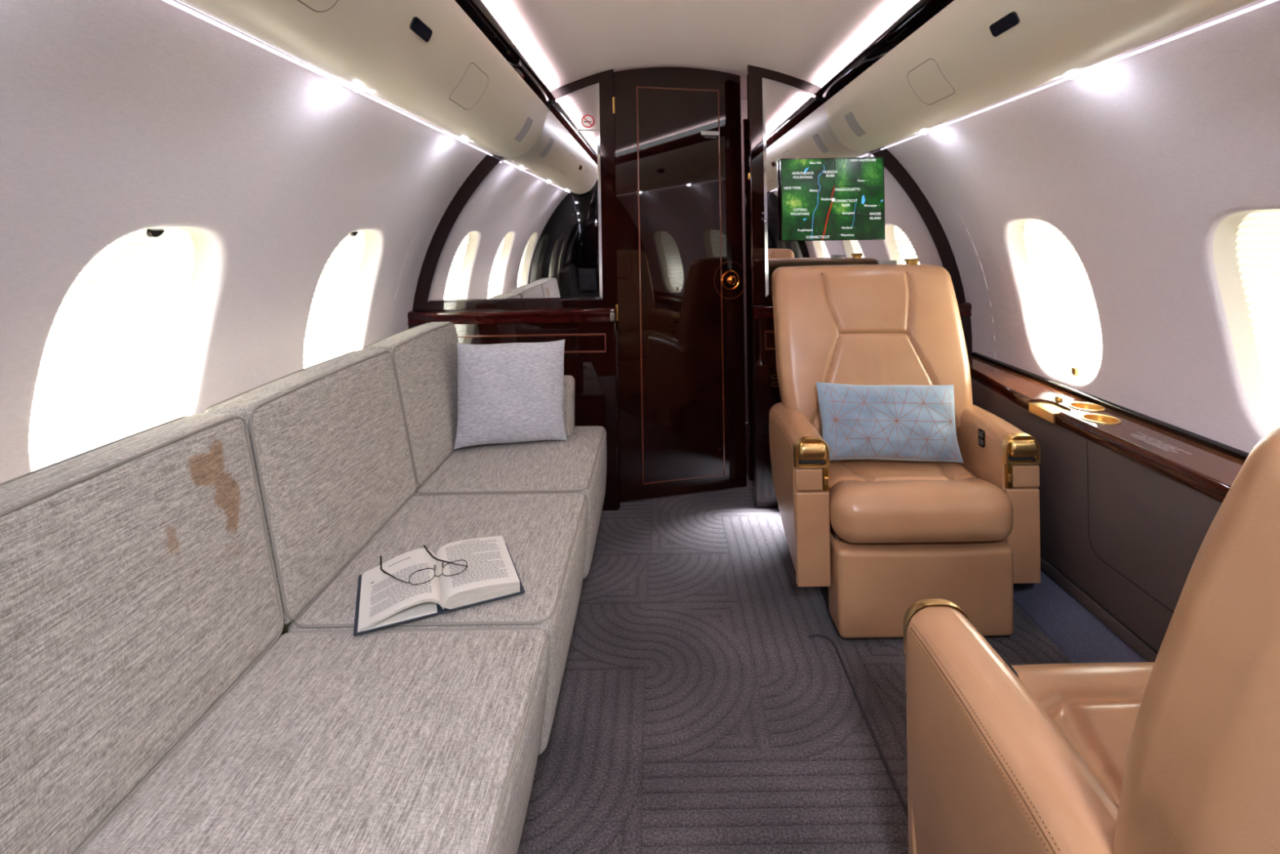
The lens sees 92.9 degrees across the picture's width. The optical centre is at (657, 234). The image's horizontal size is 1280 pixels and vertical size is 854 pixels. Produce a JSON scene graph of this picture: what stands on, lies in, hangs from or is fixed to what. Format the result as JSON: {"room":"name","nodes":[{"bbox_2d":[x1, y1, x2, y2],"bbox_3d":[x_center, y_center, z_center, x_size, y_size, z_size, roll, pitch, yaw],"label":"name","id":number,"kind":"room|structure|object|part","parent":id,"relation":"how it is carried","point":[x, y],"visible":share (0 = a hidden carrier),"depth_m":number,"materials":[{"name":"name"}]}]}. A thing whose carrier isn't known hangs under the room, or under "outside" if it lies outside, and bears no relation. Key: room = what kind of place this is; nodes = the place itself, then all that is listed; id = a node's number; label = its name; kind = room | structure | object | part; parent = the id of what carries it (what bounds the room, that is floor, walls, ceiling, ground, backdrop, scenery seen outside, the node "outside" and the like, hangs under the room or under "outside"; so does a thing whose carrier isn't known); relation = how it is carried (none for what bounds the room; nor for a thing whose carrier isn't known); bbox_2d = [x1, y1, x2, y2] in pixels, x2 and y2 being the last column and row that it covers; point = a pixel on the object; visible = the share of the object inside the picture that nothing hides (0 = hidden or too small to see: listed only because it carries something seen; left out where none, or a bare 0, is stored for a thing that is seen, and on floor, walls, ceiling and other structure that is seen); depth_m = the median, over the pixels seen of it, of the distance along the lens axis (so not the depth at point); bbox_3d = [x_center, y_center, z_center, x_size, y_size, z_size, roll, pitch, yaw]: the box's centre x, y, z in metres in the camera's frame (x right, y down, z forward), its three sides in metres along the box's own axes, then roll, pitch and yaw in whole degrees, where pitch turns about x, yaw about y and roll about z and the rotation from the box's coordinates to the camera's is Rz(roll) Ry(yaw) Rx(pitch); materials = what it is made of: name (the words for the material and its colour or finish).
{"room":"aircraft cabin","nodes":[
{"label":"aircraft cabin","id":0,"kind":"room"},
{"bbox_2d":[0,0,488,483],"bbox_3d":[-0.916,0.438,1.435,0.376,1.592,2.470,-1,0,0],"label":"wall","id":1,"kind":"structure","parent":0,"point":[118,118],"depth_m":1.16,"materials":[{"name":"plastic"}]},
{"bbox_2d":[29,226,217,471],"bbox_3d":[-1.078,0.248,1.245,0.181,0.690,0.504,-1,0,0],"label":"window","id":2,"kind":"structure","parent":1,"relation":"in","point":[120,357],"depth_m":1.26,"materials":[{"name":"beige glass"}]},
{"bbox_3d":[-1.029,-0.003,1.245,0.015,0.017,0.038,-1,0,0],"label":"shade pull","id":3,"kind":"part","parent":2,"relation":"part of","materials":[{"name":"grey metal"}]},
{"bbox_2d":[303,229,378,368],"bbox_3d":[-1.078,0.248,2.060,0.181,0.690,0.504,-1,0,0],"label":"window","id":4,"kind":"structure","parent":1,"relation":"in","point":[339,303],"depth_m":2.14,"materials":[{"name":"beige glass"}]},
{"bbox_3d":[-1.029,-0.003,2.060,0.015,0.017,0.038,-1,0,0],"label":"shade pull","id":5,"kind":"part","parent":4,"relation":"part of","materials":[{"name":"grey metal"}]},
{"bbox_2d":[161,0,547,157],"bbox_3d":[-0.643,-0.483,1.470,0.324,0.293,2.399,-1,0,0],"label":"locker","id":6,"kind":"object","parent":1,"relation":"attached to","point":[428,60],"depth_m":1.37,"materials":[{"name":"beige plastic"}]},
{"bbox_3d":[-0.532,-0.417,0.930,0.066,0.099,0.190,-1,0,0],"label":"access panel","id":7,"kind":"part","parent":6,"relation":"part of","materials":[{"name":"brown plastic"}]},
{"bbox_3d":[-0.724,-0.345,1.480,0.007,0.004,2.360,-1,0,0],"label":"wall wash strip","id":8,"kind":"part","parent":6,"relation":"part of","materials":[{"name":"white plastic"}]},
{"bbox_2d":[352,85,364,92],"bbox_3d":[-0.698,-0.339,1.420,0.024,0.011,0.024,-1,0,0],"label":"light","id":9,"kind":"object","parent":6,"relation":"attached to","point":[357,89],"visible":0.98,"depth_m":1.41,"materials":[{"name":"white"}]},
{"bbox_3d":[-0.532,-0.417,1.720,0.066,0.099,0.190,-1,0,0],"label":"access panel","id":10,"kind":"part","parent":6,"relation":"part of","materials":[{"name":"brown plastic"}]},
{"bbox_2d":[514,116,533,142],"bbox_3d":[-0.531,-0.416,2.410,0.060,0.088,0.092,-1,0,0],"label":"air vent","id":11,"kind":"object","parent":6,"relation":"attached to","point":[528,122],"depth_m":2.40,"materials":[{"name":"grey plastic"}]},
{"bbox_2d":[407,65,972,511],"bbox_3d":[0.136,0.213,2.664,2.500,1.969,0.081,-1,0,0],"label":"wall","id":12,"kind":"structure","parent":0,"point":[588,328],"depth_m":2.66,"materials":[{"name":"brown wood"}]},
{"bbox_2d":[454,0,551,106],"bbox_3d":[-0.502,-0.589,1.470,0.078,0.065,2.399,-1,0,0],"label":"trim","id":13,"kind":"structure","parent":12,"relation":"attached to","point":[477,11],"depth_m":1.86,"materials":[{"name":"black paint"}]},
{"bbox_3d":[-0.638,0.358,2.647,0.908,0.061,0.046,-1,0,0],"label":"chair rail","id":14,"kind":"part","parent":12,"relation":"part of","materials":[{"name":"red wood"}]},
{"bbox_3d":[-0.632,0.795,2.659,0.908,0.830,0.023,-1,0,0],"label":"panel","id":15,"kind":"part","parent":12,"relation":"part of","materials":[{"name":"brown wood"}]},
{"bbox_2d":[427,83,602,302],"bbox_3d":[-0.633,-0.184,2.667,0.768,0.952,0.005,-1,0,0],"label":"wall mirror","id":16,"kind":"object","parent":12,"relation":"attached to","point":[531,229],"visible":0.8,"depth_m":2.66,"materials":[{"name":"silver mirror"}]},
{"bbox_2d":[576,115,596,131],"bbox_3d":[-0.311,-0.488,2.662,0.090,0.072,0.001,-1,0,0],"label":"no smoking sign","id":17,"kind":"object","parent":16,"relation":"attached to","point":[587,121],"visible":1,"depth_m":2.66,"materials":[{"name":"white plastic"}]},
{"bbox_2d":[475,85,558,147],"bbox_3d":[-0.556,-0.586,2.713,0.600,0.390,0.014,-1,0,0],"label":"trim","id":18,"kind":"structure","parent":12,"relation":"attached to","point":[549,88],"depth_m":2.71,"materials":[{"name":"white plastic"}]},
{"bbox_2d":[612,66,746,502],"bbox_3d":[0.112,0.207,2.748,0.616,1.926,0.060,-1,0,-14],"label":"door","id":19,"kind":"structure","parent":12,"relation":"in","point":[679,308],"depth_m":2.74,"materials":[{"name":"brown wood"}]},
{"bbox_3d":[0.337,0.210,2.790,0.089,0.089,0.034,-1,0,-14],"label":"knob","id":20,"kind":"part","parent":19,"relation":"part of","materials":[{"name":"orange metal"}]},
{"bbox_2d":[812,77,832,87],"bbox_3d":[0.804,-0.608,2.713,0.600,0.390,0.014,-1,0,0],"label":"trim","id":21,"kind":"structure","parent":12,"relation":"attached to","point":[823,83],"depth_m":2.71,"materials":[{"name":"white plastic"}]},
{"bbox_2d":[779,157,884,241],"bbox_3d":[0.758,-0.152,2.645,0.448,0.357,0.038,-1,0,0],"label":"screen","id":22,"kind":"object","parent":12,"relation":"attached to","point":[839,198],"visible":1,"depth_m":2.63,"materials":[{"name":"glowing display screen with map image"},{"name":"black plastic"}]},
{"bbox_2d":[762,77,942,297],"bbox_3d":[0.872,-0.213,2.667,0.810,0.964,0.005,-1,0,0],"label":"wall mirror","id":23,"kind":"object","parent":12,"relation":"attached to","point":[796,125],"visible":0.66,"depth_m":2.66,"materials":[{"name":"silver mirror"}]},
{"bbox_3d":[0.904,0.771,2.659,0.960,0.830,0.023,-1,0,0],"label":"panel","id":24,"kind":"part","parent":12,"relation":"part of","materials":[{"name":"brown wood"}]},
{"bbox_3d":[0.897,0.333,2.647,0.960,0.061,0.046,-1,0,0],"label":"chair rail","id":25,"kind":"part","parent":12,"relation":"part of","materials":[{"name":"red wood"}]},
{"bbox_2d":[819,0,954,102],"bbox_3d":[0.750,-0.608,1.345,0.078,0.065,2.649,-1,0,0],"label":"trim","id":26,"kind":"structure","parent":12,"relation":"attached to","point":[922,11],"depth_m":1.91,"materials":[{"name":"black paint"}]},
{"bbox_2d":[481,0,919,87],"bbox_3d":[0.121,-0.763,0.800,1.360,0.199,4.200,-1,0,0],"label":"ceiling","id":27,"kind":"structure","parent":0,"point":[564,42],"depth_m":2.17,"materials":[{"name":"white plastic"}]},
{"bbox_2d":[740,78,746,100],"bbox_3d":[0.087,-0.842,3.345,2.400,0.040,0.890,-1,0,0],"label":"ceiling","id":28,"kind":"structure","parent":0,"point":[743,82],"depth_m":3.47,"materials":[{"name":"white"}]},
{"bbox_2d":[740,100,747,121],"bbox_3d":[0.102,0.148,3.770,2.400,2.100,0.040,-1,0,0],"label":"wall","id":29,"kind":"structure","parent":0,"point":[744,110],"depth_m":3.75,"materials":[{"name":"white"}]},
{"bbox_2d":[517,472,1072,853],"bbox_3d":[0.009,1.222,1.225,2.280,0.056,5.050,-1,0,0],"label":"floor","id":30,"kind":"structure","parent":0,"point":[710,701],"depth_m":1.55,"materials":[{"name":"carpet"}]},
{"bbox_2d":[0,321,606,853],"bbox_3d":[-0.612,0.770,1.482,0.832,0.879,1.857,-1,0,0],"label":"sofa","id":31,"kind":"object","parent":30,"relation":"on","point":[184,669],"visible":0.88,"depth_m":0.95,"materials":[{"name":"grey fabric"}]},
{"bbox_2d":[0,413,281,853],"bbox_3d":[-0.799,0.549,0.861,0.172,0.431,0.616,-1,0,0],"label":"cushion","id":32,"kind":"object","parent":31,"relation":"on","point":[140,576],"depth_m":0.85,"materials":[{"name":"grey fabric"}]},
{"bbox_2d":[204,349,415,624],"bbox_3d":[-0.799,0.549,1.492,0.172,0.431,0.634,-1,0,0],"label":"cushion","id":33,"kind":"object","parent":31,"relation":"on","point":[330,445],"depth_m":1.37,"materials":[{"name":"grey fabric"}]},
{"bbox_2d":[78,629,550,853],"bbox_3d":[-0.464,0.890,0.865,0.528,0.284,0.624,-1,0,0],"label":"seat cushion","id":34,"kind":"object","parent":31,"relation":"on","point":[323,741],"depth_m":0.88,"materials":[{"name":"grey fabric"}]},
{"bbox_3d":[-0.934,1.015,1.485,0.180,0.400,1.850,-1,0,0],"label":"frame","id":35,"kind":"part","parent":31,"relation":"part of","materials":[{"name":"grey fabric"}]},
{"bbox_2d":[364,321,457,487],"bbox_3d":[-0.799,0.549,2.096,0.172,0.431,0.562,-1,0,0],"label":"cushion","id":36,"kind":"object","parent":31,"relation":"on","point":[424,357],"depth_m":1.98,"materials":[{"name":"grey fabric"}]},
{"bbox_2d":[288,493,587,755],"bbox_3d":[-0.463,0.890,1.486,0.530,0.284,0.606,-1,0,0],"label":"seat cushion","id":37,"kind":"object","parent":31,"relation":"on","point":[545,535],"depth_m":1.44,"materials":[{"name":"grey fabric"}]},
{"bbox_2d":[353,535,524,635],"bbox_3d":[-0.467,0.730,1.300,0.320,0.034,0.220,-1,0,-24],"label":"open book","id":38,"kind":"object","parent":31,"relation":"on","point":[383,600],"visible":0.99,"depth_m":1.26,"materials":[{"name":"grey paper"}]},
{"bbox_2d":[379,544,467,585],"bbox_3d":[-0.495,0.697,1.290,0.164,0.034,0.113,-1,0,37],"label":"eyeglasses","id":39,"kind":"object","parent":38,"relation":"on","point":[424,546],"visible":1,"depth_m":1.27,"materials":[{"name":"grey metal"}]},
{"bbox_3d":[-0.548,0.699,1.261,0.115,0.030,0.006,-1,0,39],"label":"temple arm","id":40,"kind":"part","parent":39,"relation":"part of","materials":[{"name":"grey metal"}]},
{"bbox_3d":[-0.459,0.701,1.319,0.140,0.024,0.008,-1,0,30],"label":"temple arm","id":41,"kind":"part","parent":39,"relation":"part of","materials":[{"name":"grey metal"}]},
{"bbox_2d":[413,426,606,578],"bbox_3d":[-0.461,0.890,2.102,0.534,0.284,0.614,-1,0,0],"label":"seat cushion","id":42,"kind":"object","parent":31,"relation":"on","point":[578,464],"depth_m":1.95,"materials":[{"name":"grey fabric"}]},
{"bbox_2d":[453,339,567,448],"bbox_3d":[-0.526,0.568,2.196,0.405,0.362,0.169,-1,0,-20],"label":"throw pillow","id":43,"kind":"object","parent":31,"relation":"on","point":[508,393],"visible":1,"depth_m":2.15,"materials":[{"name":"grey fabric"}]},
{"bbox_3d":[-0.525,0.654,2.321,0.410,0.213,0.123,-1,0,0],"label":"bolster arm","id":44,"kind":"part","parent":31,"relation":"part of"},
{"bbox_2d":[741,119,753,479],"bbox_3d":[0.693,0.312,3.275,0.525,1.755,0.650,-1,0,0],"label":"door frame","id":45,"kind":"structure","parent":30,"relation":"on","point":[744,162],"depth_m":2.95,"materials":[{"name":"red wood"}]},
{"bbox_2d":[768,258,1040,638],"bbox_3d":[0.774,0.642,2.051,0.736,1.092,0.655,-1,0,0],"label":"armchair","id":46,"kind":"object","parent":30,"relation":"on","point":[877,538],"visible":0.94,"depth_m":1.82,"materials":[{"name":"beige leather"}]},
{"bbox_3d":[0.463,0.826,2.039,0.107,0.450,0.430,-1,0,0],"label":"armrest","id":47,"kind":"part","parent":46,"relation":"part of","materials":[{"name":"beige leather"}]},
{"bbox_3d":[0.452,0.731,1.823,0.080,0.064,0.026,-1,0,0],"label":"panel","id":48,"kind":"part","parent":46,"relation":"part of","materials":[{"name":"beige leather"}]},
{"bbox_3d":[0.465,0.910,1.823,0.100,0.282,0.026,-1,0,0],"label":"panel","id":49,"kind":"part","parent":46,"relation":"part of","materials":[{"name":"beige leather"}]},
{"bbox_3d":[0.782,1.163,2.079,0.480,0.050,0.370,-1,0,0],"label":"plate","id":50,"kind":"part","parent":46,"relation":"part of","materials":[{"name":"black metal"}]},
{"bbox_3d":[0.771,0.452,2.217,0.675,0.672,0.323,-1,0,0],"label":"backrest","id":51,"kind":"part","parent":46,"relation":"part of","materials":[{"name":"beige leather"}]},
{"bbox_2d":[815,382,963,462],"bbox_3d":[0.762,0.618,2.006,0.480,0.258,0.131,-1,0,-1],"label":"lumbar pillow","id":52,"kind":"object","parent":46,"relation":"on","point":[912,423],"visible":0.96,"depth_m":1.97,"materials":[{"name":"blue fabric"}]},
{"bbox_2d":[828,459,1013,542],"bbox_3d":[0.777,0.818,1.921,0.528,0.166,0.396,-1,0,0],"label":"seat cushion","id":53,"kind":"object","parent":46,"relation":"on","point":[870,500],"depth_m":1.75,"materials":[{"name":"beige leather"}]},
{"bbox_3d":[1.091,0.817,2.039,0.107,0.450,0.430,-1,0,0],"label":"armrest","id":54,"kind":"part","parent":46,"relation":"part of","materials":[{"name":"beige leather"}]},
{"bbox_3d":[1.092,0.900,1.823,0.100,0.282,0.026,-1,0,0],"label":"panel","id":55,"kind":"part","parent":46,"relation":"part of","materials":[{"name":"beige leather"}]},
{"bbox_3d":[1.099,0.721,1.823,0.080,0.064,0.026,-1,0,0],"label":"panel","id":56,"kind":"part","parent":46,"relation":"part of","materials":[{"name":"beige leather"}]},
{"bbox_2d":[902,427,1279,853],"bbox_3d":[0.774,0.642,0.718,0.736,1.092,0.765,-1,0,0],"label":"armchair","id":57,"kind":"object","parent":30,"relation":"on","point":[1179,752],"visible":1,"depth_m":0.62,"materials":[{"name":"beige leather"}]},
{"bbox_3d":[0.452,0.731,1.001,0.080,0.064,0.026,-1,0,0],"label":"panel","id":58,"kind":"part","parent":57,"relation":"part of","materials":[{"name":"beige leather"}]},
{"bbox_3d":[0.465,0.910,1.001,0.100,0.282,0.026,-1,0,0],"label":"panel","id":59,"kind":"part","parent":57,"relation":"part of","materials":[{"name":"beige leather"}]},
{"bbox_3d":[0.463,0.826,0.785,0.107,0.450,0.430,-1,0,0],"label":"armrest","id":60,"kind":"part","parent":57,"relation":"part of","materials":[{"name":"beige leather"}]},
{"bbox_2d":[1011,662,1154,804],"bbox_3d":[0.777,0.818,0.903,0.528,0.166,0.396,-1,0,0],"label":"seat cushion","id":61,"kind":"object","parent":57,"relation":"on","point":[1096,706],"depth_m":0.97,"materials":[{"name":"beige leather"}]},
{"bbox_3d":[0.771,0.452,0.497,0.675,0.672,0.323,-1,0,0],"label":"backrest","id":62,"kind":"part","parent":57,"relation":"part of","materials":[{"name":"beige leather"}]},
{"bbox_2d":[1013,568,1147,662],"bbox_3d":[1.242,1.140,1.320,0.192,0.182,2.640,-1,0,0],"label":"floor carpet","id":63,"kind":"object","parent":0,"point":[1078,633],"depth_m":1.74,"materials":[{"name":"carpet"}]},
{"bbox_2d":[884,0,1279,453],"bbox_3d":[1.195,0.405,1.335,0.376,1.592,2.670,-1,0,0],"label":"wall","id":64,"kind":"structure","parent":0,"point":[1138,160],"depth_m":1.57,"materials":[{"name":"plastic"}]},
{"bbox_2d":[824,0,1278,151],"bbox_3d":[0.893,-0.507,1.345,0.324,0.293,2.649,-1,0,0],"label":"locker","id":65,"kind":"object","parent":64,"relation":"attached to","point":[972,55],"depth_m":1.46,"materials":[{"name":"beige plastic"}]},
{"bbox_2d":[844,111,866,137],"bbox_3d":[0.784,-0.436,2.410,0.060,0.088,0.092,-1,0,0],"label":"air vent","id":66,"kind":"object","parent":65,"relation":"attached to","point":[851,121],"depth_m":2.41,"materials":[{"name":"grey plastic"}]},
{"bbox_2d":[920,130,927,134],"bbox_3d":[0.953,-0.364,2.180,0.024,0.011,0.024,-1,0,0],"label":"light","id":67,"kind":"object","parent":65,"relation":"attached to","point":[924,132],"visible":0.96,"depth_m":2.17,"materials":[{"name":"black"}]},
{"bbox_3d":[0.785,-0.437,1.750,0.066,0.099,0.190,-1,0,0],"label":"access panel","id":68,"kind":"part","parent":65,"relation":"part of","materials":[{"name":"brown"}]},
{"bbox_2d":[1065,72,1077,79],"bbox_3d":[0.953,-0.364,1.400,0.024,0.011,0.024,-1,0,0],"label":"light","id":69,"kind":"object","parent":65,"relation":"attached to","point":[1073,75],"visible":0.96,"depth_m":1.39,"materials":[{"name":"white plastic"}]},
{"bbox_3d":[0.979,-0.372,1.355,0.007,0.004,2.610,-1,0,0],"label":"wall wash strip","id":70,"kind":"part","parent":65,"relation":"part of","materials":[{"name":"white plastic"}]},
{"bbox_2d":[1009,219,1102,383],"bbox_3d":[1.351,0.210,2.060,0.181,0.690,0.504,-1,0,0],"label":"window","id":71,"kind":"structure","parent":64,"relation":"in","point":[1061,309],"depth_m":2.11,"materials":[{"name":"beige glass"}]},
{"bbox_3d":[1.412,0.463,2.060,0.008,0.034,0.028,-1,0,0],"label":"shade pull","id":72,"kind":"part","parent":71,"relation":"part of","materials":[{"name":"gold metal"}]},
{"bbox_2d":[968,351,1248,502],"bbox_3d":[1.281,0.552,1.320,0.205,0.089,2.600,-1,0,0],"label":"window ledge","id":73,"kind":"object","parent":64,"relation":"attached to","point":[1210,467],"visible":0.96,"depth_m":1.64,"materials":[{"name":"brown wood"}]},
{"bbox_3d":[1.215,0.535,1.872,0.060,0.006,0.120,-1,0,0],"label":"ashtray plate","id":74,"kind":"part","parent":73,"relation":"part of","materials":[{"name":"gold metal"}]},
{"bbox_2d":[1213,208,1279,435],"bbox_3d":[1.351,0.210,1.245,0.181,0.690,0.504,-1,0,0],"label":"window","id":75,"kind":"structure","parent":64,"relation":"in","point":[1246,244],"depth_m":1.40,"materials":[{"name":"beige glass"}]},
{"bbox_2d":[1234,208,1279,417],"bbox_3d":[1.359,0.212,1.245,0.140,0.597,0.430,-1,0,0],"label":"pleated shade","id":76,"kind":"object","parent":75,"relation":"attached to","point":[1256,232],"depth_m":1.40,"materials":[{"name":"white fabric"}]},
{"bbox_2d":[970,377,1222,662],"bbox_3d":[1.258,0.809,1.320,0.110,0.487,2.640,-1,0,0],"label":"wall","id":77,"kind":"structure","parent":0,"point":[1121,535],"depth_m":1.61,"materials":[{"name":"black"}]},
{"bbox_3d":[1.211,1.035,1.325,0.010,0.037,2.610,-1,0,0],"label":"skirting","id":78,"kind":"part","parent":77,"relation":"part of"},
{"bbox_3d":[1.207,0.734,1.202,0.001,0.308,1.009,-1,0,0],"label":"access door","id":79,"kind":"part","parent":77,"relation":"part of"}
]}

